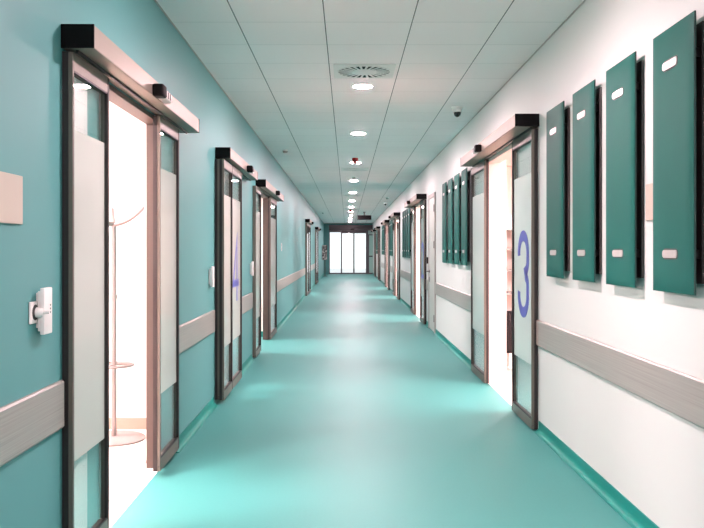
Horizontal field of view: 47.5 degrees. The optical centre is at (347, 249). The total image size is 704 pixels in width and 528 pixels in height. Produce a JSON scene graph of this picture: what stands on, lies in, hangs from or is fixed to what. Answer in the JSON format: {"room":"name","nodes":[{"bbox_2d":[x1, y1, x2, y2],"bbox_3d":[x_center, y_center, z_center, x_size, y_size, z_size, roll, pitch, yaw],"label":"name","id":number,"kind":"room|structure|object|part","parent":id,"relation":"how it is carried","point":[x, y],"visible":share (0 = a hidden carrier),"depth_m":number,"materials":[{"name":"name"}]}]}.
{"room":"hospital interior","nodes":[
{"label":"hospital interior","id":0,"kind":"room"},
{"bbox_2d":[109,101,145,417],"bbox_3d":[-2.897,0.010,4.350,3.229,2.800,4.100,0,0,0],"label":"wall","id":1,"kind":"structure","parent":0,"point":[127,134],"depth_m":6.30,"materials":[{"name":"white paint"}]},
{"bbox_2d":[109,418,145,501],"bbox_3d":[-2.861,1.365,4.399,3.082,0.090,3.799,0,0,0],"label":"baseboard","id":2,"kind":"structure","parent":1,"relation":"attached to","point":[122,423],"depth_m":6.29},
{"bbox_2d":[0,0,323,527],"bbox_3d":[-1.315,-0.077,21.000,0.085,2.975,52.001,0,0,0],"label":"wall","id":3,"kind":"structure","parent":0,"point":[31,50],"depth_m":3.35,"materials":[{"name":"teal paint"}]},
{"bbox_2d":[0,171,22,224],"bbox_3d":[-1.192,-0.181,2.755,0.009,0.177,0.350,0,0,0],"label":"wall plate","id":4,"kind":"object","parent":3,"relation":"attached to","point":[11,185],"visible":1,"depth_m":2.83,"materials":[{"name":"plastic"}]},
{"bbox_2d":[0,380,63,466],"bbox_3d":[-1.173,0.642,-0.780,0.017,0.199,8.240,0,0,0],"label":"rail","id":5,"kind":"object","parent":3,"relation":"attached to","point":[25,422],"visible":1,"depth_m":2.98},
{"bbox_2d":[29,301,49,323],"bbox_3d":[-1.168,0.238,3.050,0.059,0.084,0.090,0,0,0],"label":"wall socket","id":6,"kind":"object","parent":3,"relation":"attached to","point":[35,312],"visible":1,"depth_m":3.04,"materials":[{"name":"white plastic"}]},
{"bbox_3d":[-1.194,0.238,3.050,0.008,0.084,0.090,0,0,0],"label":"plate","id":7,"kind":"part","parent":6,"relation":"part of","materials":[{"name":"white plastic"}]},
{"bbox_2d":[36,287,51,334],"bbox_3d":[-1.178,0.235,3.109,0.040,0.179,0.098,0,0,0],"label":"intercom","id":8,"kind":"object","parent":3,"relation":"attached to","point":[44,296],"visible":0.98,"depth_m":3.07,"materials":[{"name":"white plastic"}]},
{"bbox_2d":[61,24,198,527],"bbox_3d":[-1.151,0.232,4.566,0.293,2.356,2.439,0,0,0],"label":"door","id":9,"kind":"structure","parent":3,"relation":"in","point":[90,58],"depth_m":3.79,"materials":[{"name":"glass"}]},
{"bbox_3d":[-1.199,0.272,3.544,0.002,2.197,0.288,0,0,0],"label":"frame panel","id":10,"kind":"part","parent":9,"relation":"part of","materials":[{"name":"white plastic"}]},
{"bbox_3d":[-1.249,0.285,4.550,0.097,2.250,1.279,0,0,0],"label":"frame","id":11,"kind":"part","parent":9,"relation":"part of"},
{"bbox_2d":[179,310,214,353],"bbox_3d":[-1.203,0.642,6.425,0.017,0.199,1.650,0,0,0],"label":"rail","id":12,"kind":"object","parent":3,"relation":"attached to","point":[193,331],"visible":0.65,"depth_m":6.29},
{"bbox_2d":[209,267,213,286],"bbox_3d":[-1.194,0.235,7.039,0.040,0.179,0.098,0,0,0],"label":"intercom","id":13,"kind":"object","parent":3,"relation":"attached to","point":[211,270],"visible":1,"depth_m":7.00,"materials":[{"name":"white plastic"}]},
{"bbox_2d":[215,147,257,399],"bbox_3d":[-1.166,0.232,8.518,0.289,2.356,2.405,0,0,0],"label":"door","id":14,"kind":"structure","parent":3,"relation":"in","point":[228,164],"depth_m":7.63,"materials":[{"name":"glass"}]},
{"bbox_3d":[-1.263,0.285,8.000,0.095,2.250,0.799,0,0,0],"label":"frame","id":15,"kind":"part","parent":14,"relation":"part of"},
{"bbox_2d":[154,0,322,221],"bbox_3d":[-1.268,-1.561,21.000,0.008,0.008,52.000,0,0,0],"label":"trim","id":16,"kind":"structure","parent":3,"relation":"attached to","point":[156,2],"depth_m":6.97,"materials":[{"name":"white metal"}]},
{"bbox_2d":[242,292,252,313],"bbox_3d":[-1.216,0.642,9.500,0.017,0.199,1.500,0,0,0],"label":"rail","id":17,"kind":"object","parent":3,"relation":"attached to","point":[247,300],"visible":0.65,"depth_m":9.68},
{"bbox_2d":[176,273,323,452],"bbox_3d":[-1.251,1.373,21.000,0.042,0.075,52.001,0,0,0],"label":"baseboard","id":18,"kind":"structure","parent":3,"relation":"attached to","point":[192,428],"depth_m":6.76,"materials":[{"name":"teal plastic"}]},
{"bbox_2d":[250,262,253,275],"bbox_3d":[-1.206,0.235,10.109,0.040,0.179,0.098,0,0,0],"label":"intercom","id":19,"kind":"object","parent":3,"relation":"attached to","point":[251,263],"visible":1,"depth_m":10.06,"materials":[{"name":"white plastic"}]},
{"bbox_2d":[253,179,283,356],"bbox_3d":[-1.182,0.232,12.148,0.291,2.356,3.605,0,0,0],"label":"door","id":20,"kind":"structure","parent":3,"relation":"in","point":[262,185],"depth_m":12.46,"materials":[{"name":"glass"}]},
{"bbox_3d":[-1.204,0.278,10.675,0.008,2.074,0.622,0,0,0],"label":"glass","id":21,"kind":"part","parent":20,"relation":"part of","materials":[{"name":"white glass"}]},
{"bbox_3d":[-1.278,0.285,11.800,0.099,2.250,1.599,0,0,0],"label":"frame","id":22,"kind":"part","parent":20,"relation":"part of","materials":[{"name":"grey metal"}]},
{"bbox_3d":[-1.213,0.278,13.010,0.008,2.074,1.072,0,0,0],"label":"glass","id":23,"kind":"part","parent":20,"relation":"part of","materials":[{"name":"white glass"}]},
{"bbox_2d":[277,268,304,291],"bbox_3d":[-1.254,0.642,18.975,0.018,0.199,10.550,0,0,0],"label":"rail","id":24,"kind":"object","parent":3,"relation":"attached to","point":[282,283],"visible":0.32,"depth_m":17.14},
{"bbox_2d":[305,219,313,295],"bbox_3d":[-1.238,0.232,25.747,0.295,2.356,2.705,0,0,0],"label":"door","id":25,"kind":"structure","parent":3,"relation":"in","point":[309,222],"depth_m":25.01,"materials":[{"name":"metal"}]},
{"bbox_3d":[-1.249,0.283,25.075,0.008,2.084,1.322,0,0,0],"label":"glass","id":26,"kind":"part","parent":25,"relation":"part of","materials":[{"name":"white glass"}]},
{"bbox_2d":[315,227,320,283],"bbox_3d":[-1.271,0.232,33.947,0.294,2.356,2.705,0,0,0],"label":"door","id":27,"kind":"structure","parent":3,"relation":"in","point":[317,229],"depth_m":33.14,"materials":[{"name":"metal"}]},
{"bbox_2d":[261,198,262,330],"bbox_3d":[-2.827,0.010,11.700,3.024,2.800,2.800,0,0,0],"label":"wall","id":28,"kind":"structure","parent":0,"point":[261,198],"depth_m":13.00,"materials":[{"name":"white paint"}]},
{"bbox_2d":[324,223,372,273],"bbox_3d":[0.061,-0.077,47.060,3.079,2.975,0.120,0,0,0],"label":"wall","id":29,"kind":"structure","parent":0,"point":[326,225],"depth_m":47.00,"materials":[{"name":"teal paint"}]},
{"bbox_2d":[322,245,326,259],"bbox_3d":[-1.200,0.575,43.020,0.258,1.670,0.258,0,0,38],"label":"notice board","id":30,"kind":"object","parent":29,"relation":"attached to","point":[324,247],"visible":0.87,"depth_m":42.97,"materials":[{"name":"paper"}]},
{"bbox_2d":[329,225,372,273],"bbox_3d":[0.150,-0.026,46.985,2.900,2.873,0.270,0,0,0],"label":"door","id":31,"kind":"structure","parent":29,"relation":"in","point":[353,229],"depth_m":47.00,"materials":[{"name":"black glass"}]},
{"bbox_3d":[-0.703,0.133,47.020,0.745,2.555,0.050,0,0,0],"label":"fixed panel","id":32,"kind":"part","parent":31,"relation":"part of","materials":[{"name":"white glass"}]},
{"bbox_3d":[1.160,0.133,47.020,0.120,2.555,0.080,0,0,0],"label":"post","id":33,"kind":"part","parent":31,"relation":"part of","materials":[{"name":"metal"}]},
{"bbox_3d":[1.410,0.245,47.020,0.380,2.330,0.050,0,0,0],"label":"panel","id":34,"kind":"part","parent":31,"relation":"part of","materials":[{"name":"glass"}]},
{"bbox_3d":[1.410,0.240,47.020,0.260,2.200,0.010,0,0,0],"label":"glass","id":35,"kind":"part","parent":31,"relation":"part of","materials":[{"name":"glass"}]},
{"bbox_2d":[156,0,583,222],"bbox_3d":[0.055,-1.615,21.100,3.070,0.100,52.200,0,0,0],"label":"ceiling","id":36,"kind":"structure","parent":0,"point":[274,60],"depth_m":6.90,"materials":[{"name":"tile"}]},
{"bbox_2d":[352,158,357,163],"bbox_3d":[0.132,-1.516,13.600,0.104,0.098,0.104,0,0,0],"label":"beacon","id":37,"kind":"object","parent":36,"relation":"attached to","point":[354,160],"visible":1,"depth_m":13.57,"materials":[{"name":"red plastic"}]},
{"bbox_2d":[350,132,365,134],"bbox_3d":[0.147,-1.556,10.700,0.216,0.018,0.216,0,0,0],"label":"recessed light","id":38,"kind":"object","parent":36,"relation":"in","point":[353,133],"visible":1,"depth_m":10.65,"materials":[{"name":"white plastic"}]},
{"bbox_2d":[351,83,373,88],"bbox_3d":[0.147,-1.556,7.620,0.216,0.018,0.216,0,0,0],"label":"recessed light","id":39,"kind":"object","parent":36,"relation":"in","point":[360,85],"visible":1,"depth_m":7.58,"materials":[{"name":"white plastic"}]},
{"bbox_2d":[354,85,371,88],"bbox_3d":[0.147,-1.556,7.620,0.176,0.017,0.176,0,0,0],"label":"diffuser","id":40,"kind":"object","parent":39,"relation":"attached to","point":[355,86],"depth_m":7.60,"materials":[{"name":"white plastic"}]},
{"bbox_2d":[357,212,370,219],"bbox_3d":[0.700,-1.405,33.000,0.580,0.320,0.100,0,0,0],"label":"sign","id":41,"kind":"object","parent":36,"relation":"hanging from","point":[359,217],"visible":1,"depth_m":32.96,"materials":[{"name":"black plastic"}]},
{"bbox_2d":[333,64,395,77],"bbox_3d":[0.147,-1.557,6.990,0.530,0.014,0.530,0,0,0],"label":"ceiling vent","id":42,"kind":"object","parent":36,"relation":"in","point":[340,70],"visible":1,"depth_m":6.94,"materials":[{"name":"white plastic"}]},
{"bbox_2d":[451,106,462,116],"bbox_3d":[1.205,-1.510,8.760,0.132,0.110,0.132,0,0,0],"label":"dome camera","id":43,"kind":"object","parent":36,"relation":"attached to","point":[457,110],"visible":1,"depth_m":8.72,"materials":[{"name":"white plastic"}]},
{"bbox_2d":[109,274,631,527],"bbox_3d":[0.339,1.460,21.100,9.502,0.100,52.200,0,0,0],"label":"floor","id":44,"kind":"structure","parent":0,"point":[354,413],"depth_m":5.65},
{"bbox_2d":[109,206,145,446],"bbox_3d":[-1.728,0.542,5.953,0.470,1.735,0.462,0,0,0],"label":"coat stand","id":45,"kind":"object","parent":44,"relation":"on","point":[116,437],"visible":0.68,"depth_m":5.93,"materials":[{"name":"metal"}]},
{"bbox_2d":[506,216,511,310],"bbox_3d":[2.295,0.460,11.400,0.910,1.900,0.400,0,0,0],"label":"shelf unit","id":46,"kind":"object","parent":44,"relation":"on","point":[508,218],"visible":0.1,"depth_m":11.58,"materials":[{"name":"white paint"}]},
{"bbox_2d":[506,311,511,373],"bbox_3d":[1.860,1.050,9.310,0.500,0.720,0.520,0,0,0],"label":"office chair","id":47,"kind":"object","parent":44,"relation":"on","point":[508,313],"visible":0.12,"depth_m":9.05,"materials":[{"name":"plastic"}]},
{"bbox_3d":[1.860,0.930,9.080,0.440,0.480,0.060,0,0,0],"label":"backrest","id":48,"kind":"part","parent":47,"relation":"part of","materials":[{"name":"fabric"}]},
{"bbox_2d":[501,160,505,374],"bbox_3d":[1.701,0.010,9.050,0.178,2.800,0.100,0,0,0],"label":"wall","id":49,"kind":"structure","parent":0,"point":[503,164],"depth_m":9.00,"materials":[{"name":"white paint"}]},
{"bbox_2d":[506,166,511,215],"bbox_3d":[3.401,0.010,9.400,3.578,2.800,7.800,0,0,0],"label":"wall","id":50,"kind":"structure","parent":0,"point":[508,168],"depth_m":13.20,"materials":[{"name":"white paint"}]},
{"bbox_2d":[506,157,511,165],"bbox_3d":[3.351,-1.440,9.400,3.478,0.100,7.600,0,0,0],"label":"ceiling","id":51,"kind":"structure","parent":0,"point":[509,160],"depth_m":12.71,"materials":[{"name":"white paint"}]},
{"bbox_2d":[373,0,703,527],"bbox_3d":[1.550,-0.077,21.000,0.120,2.975,52.000,0,0,0],"label":"wall","id":52,"kind":"structure","parent":0,"point":[653,456],"depth_m":4.69,"materials":[{"name":"white paint"}]},
{"bbox_2d":[371,229,375,276],"bbox_3d":[1.430,0.176,42.000,0.384,2.467,2.100,0,0,0],"label":"door","id":53,"kind":"structure","parent":52,"relation":"in","point":[373,230],"depth_m":41.27,"materials":[{"name":"metal"}]},
{"bbox_2d":[374,226,380,280],"bbox_3d":[1.430,0.176,36.900,0.384,2.467,2.200,0,0,0],"label":"door","id":54,"kind":"structure","parent":52,"relation":"in","point":[378,228],"depth_m":35.83,"materials":[{"name":"metal"}]},
{"bbox_2d":[383,225,383,254],"bbox_3d":[1.460,-0.403,31.992,0.058,1.186,0.451,0,0,0],"label":"pad","id":55,"kind":"object","parent":52,"relation":"attached to","point":[383,225],"visible":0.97,"depth_m":31.78,"materials":[{"name":"green plastic"}]},
{"bbox_2d":[381,220,389,289],"bbox_3d":[1.430,0.176,29.450,0.384,2.467,2.900,0,0,0],"label":"door","id":56,"kind":"structure","parent":52,"relation":"in","point":[385,222],"depth_m":29.52,"materials":[{"name":"metal"}]},
{"bbox_2d":[389,221,390,255],"bbox_3d":[1.460,-0.403,27.073,0.058,1.186,0.451,0,0,0],"label":"pad","id":57,"kind":"object","parent":52,"relation":"attached to","point":[389,221],"visible":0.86,"depth_m":27.17,"materials":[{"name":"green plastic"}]},
{"bbox_2d":[389,221,389,254],"bbox_3d":[1.440,-0.403,27.073,0.014,1.182,0.445,0,0,0],"label":"cushion","id":58,"kind":"object","parent":57,"relation":"on","point":[389,221],"depth_m":27.17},
{"bbox_2d":[390,220,391,255],"bbox_3d":[1.460,-0.403,26.422,0.058,1.186,0.451,0,0,0],"label":"pad","id":59,"kind":"object","parent":52,"relation":"attached to","point":[390,220],"visible":0.97,"depth_m":26.20,"materials":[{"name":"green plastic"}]},
{"bbox_2d":[390,220,390,254],"bbox_3d":[1.440,-0.403,26.422,0.014,1.182,0.445,0,0,0],"label":"cushion","id":60,"kind":"object","parent":59,"relation":"on","point":[390,220],"depth_m":26.54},
{"bbox_2d":[392,220,392,255],"bbox_3d":[1.460,-0.403,25.773,0.058,1.186,0.451,0,0,0],"label":"pad","id":61,"kind":"object","parent":52,"relation":"attached to","point":[392,220],"visible":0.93,"depth_m":25.55,"materials":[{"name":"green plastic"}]},
{"bbox_2d":[388,212,399,299],"bbox_3d":[1.430,0.176,23.925,0.384,2.467,2.950,0,0,0],"label":"door","id":62,"kind":"structure","parent":52,"relation":"in","point":[396,222],"depth_m":24.52,"materials":[{"name":"metal"}]},
{"bbox_3d":[1.555,0.229,23.900,0.134,2.362,1.399,0,0,0],"label":"frame","id":63,"kind":"part","parent":62,"relation":"part of","materials":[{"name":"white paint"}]},
{"bbox_2d":[402,211,403,256],"bbox_3d":[1.460,-0.403,20.733,0.058,1.186,0.451,0,0,0],"label":"pad","id":64,"kind":"object","parent":52,"relation":"attached to","point":[403,211],"visible":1,"depth_m":20.52,"materials":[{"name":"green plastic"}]},
{"bbox_2d":[404,210,405,257],"bbox_3d":[1.460,-0.403,20.062,0.058,1.186,0.451,0,0,0],"label":"pad","id":65,"kind":"object","parent":52,"relation":"attached to","point":[405,210],"visible":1,"depth_m":19.84,"materials":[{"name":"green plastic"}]},
{"bbox_2d":[404,211,404,256],"bbox_3d":[1.440,-0.403,20.062,0.014,1.182,0.445,0,0,0],"label":"cushion","id":66,"kind":"object","parent":65,"relation":"on","point":[404,211],"depth_m":20.05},
{"bbox_2d":[400,269,410,281],"bbox_3d":[1.480,0.642,20.300,0.017,0.199,4.200,0,0,0],"label":"rail","id":67,"kind":"object","parent":52,"relation":"attached to","point":[406,275],"visible":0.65,"depth_m":20.23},
{"bbox_2d":[406,208,407,257],"bbox_3d":[1.460,-0.403,19.392,0.058,1.186,0.451,0,0,0],"label":"pad","id":68,"kind":"object","parent":52,"relation":"attached to","point":[407,208],"visible":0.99,"depth_m":19.17,"materials":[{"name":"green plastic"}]},
{"bbox_2d":[408,208,410,257],"bbox_3d":[1.460,-0.403,18.723,0.058,1.186,0.451,0,0,0],"label":"pad","id":69,"kind":"object","parent":52,"relation":"attached to","point":[409,209],"visible":0.98,"depth_m":18.68,"materials":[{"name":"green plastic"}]},
{"bbox_2d":[408,208,409,257],"bbox_3d":[1.440,-0.403,18.723,0.014,1.182,0.445,0,0,0],"label":"cushion","id":70,"kind":"object","parent":69,"relation":"on","point":[408,208],"depth_m":18.61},
{"bbox_3d":[1.482,-0.406,18.723,0.013,1.097,0.445,0,0,0],"label":"mounting plate","id":71,"kind":"part","parent":69,"relation":"part of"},
{"bbox_2d":[405,194,426,323],"bbox_3d":[1.430,0.176,16.590,0.384,2.467,3.120,0,0,0],"label":"door","id":72,"kind":"structure","parent":52,"relation":"in","point":[418,213],"depth_m":17.33,"materials":[{"name":"metal"}]},
{"bbox_3d":[1.458,0.226,17.735,0.008,2.194,0.782,0,0,0],"label":"glass","id":73,"kind":"part","parent":72,"relation":"part of","materials":[{"name":"white glass"}]},
{"bbox_3d":[1.555,0.229,16.575,0.134,2.362,1.649,0,0,0],"label":"frame","id":74,"kind":"part","parent":72,"relation":"part of","materials":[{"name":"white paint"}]},
{"bbox_3d":[1.458,0.226,15.425,0.008,2.194,0.722,0,0,0],"label":"glass","id":75,"kind":"part","parent":72,"relation":"part of","materials":[{"name":"white glass"}]},
{"bbox_2d":[426,192,435,332],"bbox_3d":[1.450,0.215,13.980,0.080,2.390,1.060,0,0,0],"label":"door","id":76,"kind":"structure","parent":52,"relation":"in","point":[431,271],"depth_m":13.88,"materials":[{"name":"grey paint"}]},
{"bbox_2d":[442,182,447,262],"bbox_3d":[1.460,-0.403,11.902,0.058,1.186,0.451,0,0,0],"label":"pad","id":77,"kind":"object","parent":52,"relation":"attached to","point":[444,186],"visible":0.99,"depth_m":11.80,"materials":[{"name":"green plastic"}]},
{"bbox_2d":[442,182,445,262],"bbox_3d":[1.440,-0.403,11.902,0.014,1.182,0.445,0,0,0],"label":"cushion","id":78,"kind":"object","parent":77,"relation":"on","point":[443,185],"depth_m":11.84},
{"bbox_3d":[1.482,-0.406,11.902,0.013,1.097,0.445,0,0,0],"label":"mounting plate","id":79,"kind":"part","parent":77,"relation":"part of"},
{"bbox_2d":[448,178,453,263],"bbox_3d":[1.460,-0.403,11.223,0.058,1.186,0.451,0,0,0],"label":"pad","id":80,"kind":"object","parent":52,"relation":"attached to","point":[450,181],"visible":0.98,"depth_m":11.12,"materials":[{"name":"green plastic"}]},
{"bbox_2d":[448,178,451,263],"bbox_3d":[1.440,-0.403,11.223,0.014,1.182,0.445,0,0,0],"label":"cushion","id":81,"kind":"object","parent":80,"relation":"on","point":[450,180],"depth_m":11.14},
{"bbox_3d":[1.482,-0.406,11.223,0.013,1.097,0.445,0,0,0],"label":"mounting plate","id":82,"kind":"part","parent":80,"relation":"part of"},
{"bbox_2d":[435,282,470,311],"bbox_3d":[1.480,0.642,11.375,0.018,0.199,4.090,0,0,0],"label":"rail","id":83,"kind":"object","parent":52,"relation":"attached to","point":[462,299],"visible":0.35,"depth_m":10.98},
{"bbox_2d":[454,173,460,264],"bbox_3d":[1.460,-0.403,10.553,0.058,1.186,0.451,0,0,0],"label":"pad","id":84,"kind":"object","parent":52,"relation":"attached to","point":[457,179],"visible":0.99,"depth_m":10.43,"materials":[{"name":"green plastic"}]},
{"bbox_3d":[1.482,-0.406,10.553,0.013,1.097,0.445,0,0,0],"label":"mounting plate","id":85,"kind":"part","parent":84,"relation":"part of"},
{"bbox_2d":[461,168,470,265],"bbox_3d":[1.460,-0.403,9.883,0.058,1.186,0.451,0,0,0],"label":"pad","id":86,"kind":"object","parent":52,"relation":"attached to","point":[465,176],"visible":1,"depth_m":9.74,"materials":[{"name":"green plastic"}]},
{"bbox_2d":[461,168,466,265],"bbox_3d":[1.440,-0.403,9.883,0.014,1.182,0.445,0,0,0],"label":"wall panel","id":87,"kind":"object","parent":86,"relation":"on","point":[464,172],"depth_m":9.80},
{"bbox_3d":[1.482,-0.406,9.883,0.013,1.097,0.445,0,0,0],"label":"mounting plate","id":88,"kind":"part","parent":86,"relation":"part of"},
{"bbox_2d":[373,0,585,222],"bbox_3d":[1.486,-1.561,21.000,0.008,0.008,52.000,0,0,0],"label":"trim","id":89,"kind":"structure","parent":52,"relation":"attached to","point":[574,11],"depth_m":7.01,"materials":[{"name":"white metal"}]},
{"bbox_2d":[460,114,538,428],"bbox_3d":[1.431,0.176,7.747,0.382,2.467,3.095,0,0,0],"label":"door","id":90,"kind":"structure","parent":52,"relation":"in","point":[520,130],"depth_m":6.97,"materials":[{"name":"glass"}]},
{"bbox_3d":[1.555,0.229,7.710,0.134,2.362,1.519,0,0,0],"label":"frame","id":91,"kind":"part","parent":90,"relation":"part of","materials":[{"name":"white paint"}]},
{"bbox_2d":[372,273,658,527],"bbox_3d":[1.469,1.367,21.000,0.042,0.085,52.000,0,0,0],"label":"baseboard","id":92,"kind":"structure","parent":52,"relation":"attached to","point":[629,512],"depth_m":4.92,"materials":[{"name":"teal plastic"}]},
{"bbox_2d":[546,101,569,277],"bbox_3d":[1.460,-0.403,5.566,0.058,1.186,0.451,0,0,0],"label":"wall panel","id":93,"kind":"object","parent":52,"relation":"attached to","point":[557,118],"visible":1,"depth_m":5.44,"materials":[{"name":"green plastic"}]},
{"bbox_3d":[1.482,-0.406,5.566,0.013,1.097,0.445,0,0,0],"label":"mounting plate","id":94,"kind":"part","parent":93,"relation":"part of","materials":[{"name":"black metal"}]},
{"bbox_2d":[572,79,601,282],"bbox_3d":[1.460,-0.403,4.899,0.058,1.186,0.451,0,0,0],"label":"wall panel","id":95,"kind":"object","parent":52,"relation":"attached to","point":[587,101],"visible":1,"depth_m":4.79,"materials":[{"name":"green plastic"}]},
{"bbox_3d":[1.482,-0.406,4.899,0.013,1.097,0.445,0,0,0],"label":"mounting plate","id":96,"kind":"part","parent":95,"relation":"part of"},
{"bbox_2d":[536,320,703,428],"bbox_3d":[1.480,0.642,0.665,0.018,0.199,11.130,0,0,0],"label":"rail","id":97,"kind":"object","parent":52,"relation":"attached to","point":[681,394],"visible":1,"depth_m":4.13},
{"bbox_2d":[606,51,643,287],"bbox_3d":[1.460,-0.403,4.237,0.058,1.186,0.451,0,0,0],"label":"wall panel","id":98,"kind":"object","parent":52,"relation":"attached to","point":[624,80],"visible":1,"depth_m":4.14,"materials":[{"name":"green plastic"}]},
{"bbox_3d":[1.482,-0.406,4.237,0.013,1.097,0.445,0,0,0],"label":"mounting plate","id":99,"kind":"part","parent":98,"relation":"part of","materials":[{"name":"black metal"}]},
{"bbox_2d":[646,183,652,220],"bbox_3d":[1.484,-0.235,3.795,0.009,0.180,0.350,0,0,0],"label":"wall plate","id":100,"kind":"object","parent":52,"relation":"attached to","point":[649,187],"visible":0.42,"depth_m":3.92,"materials":[{"name":"beige plastic"}]},
{"bbox_2d":[653,10,703,295],"bbox_3d":[1.460,-0.403,3.550,0.058,1.186,0.451,0,0,0],"label":"wall panel","id":101,"kind":"object","parent":52,"relation":"attached to","point":[678,51],"visible":1,"depth_m":3.45,"materials":[{"name":"green plastic"}]},
{"bbox_3d":[1.482,-0.406,3.550,0.013,1.097,0.445,0,0,0],"label":"mounting plate","id":102,"kind":"part","parent":101,"relation":"part of","materials":[{"name":"metal"}]},
{"label":"outside","id":103,"kind":"structure","parent":0,"visible":0},
{"bbox_2d":[330,269,365,272],"bbox_3d":[0.500,1.475,54.100,9.000,0.110,13.800,0,0,0],"label":"ground","id":104,"kind":"structure","parent":103,"point":[331,270],"depth_m":54.13,"materials":[{"name":"white"}]}
]}

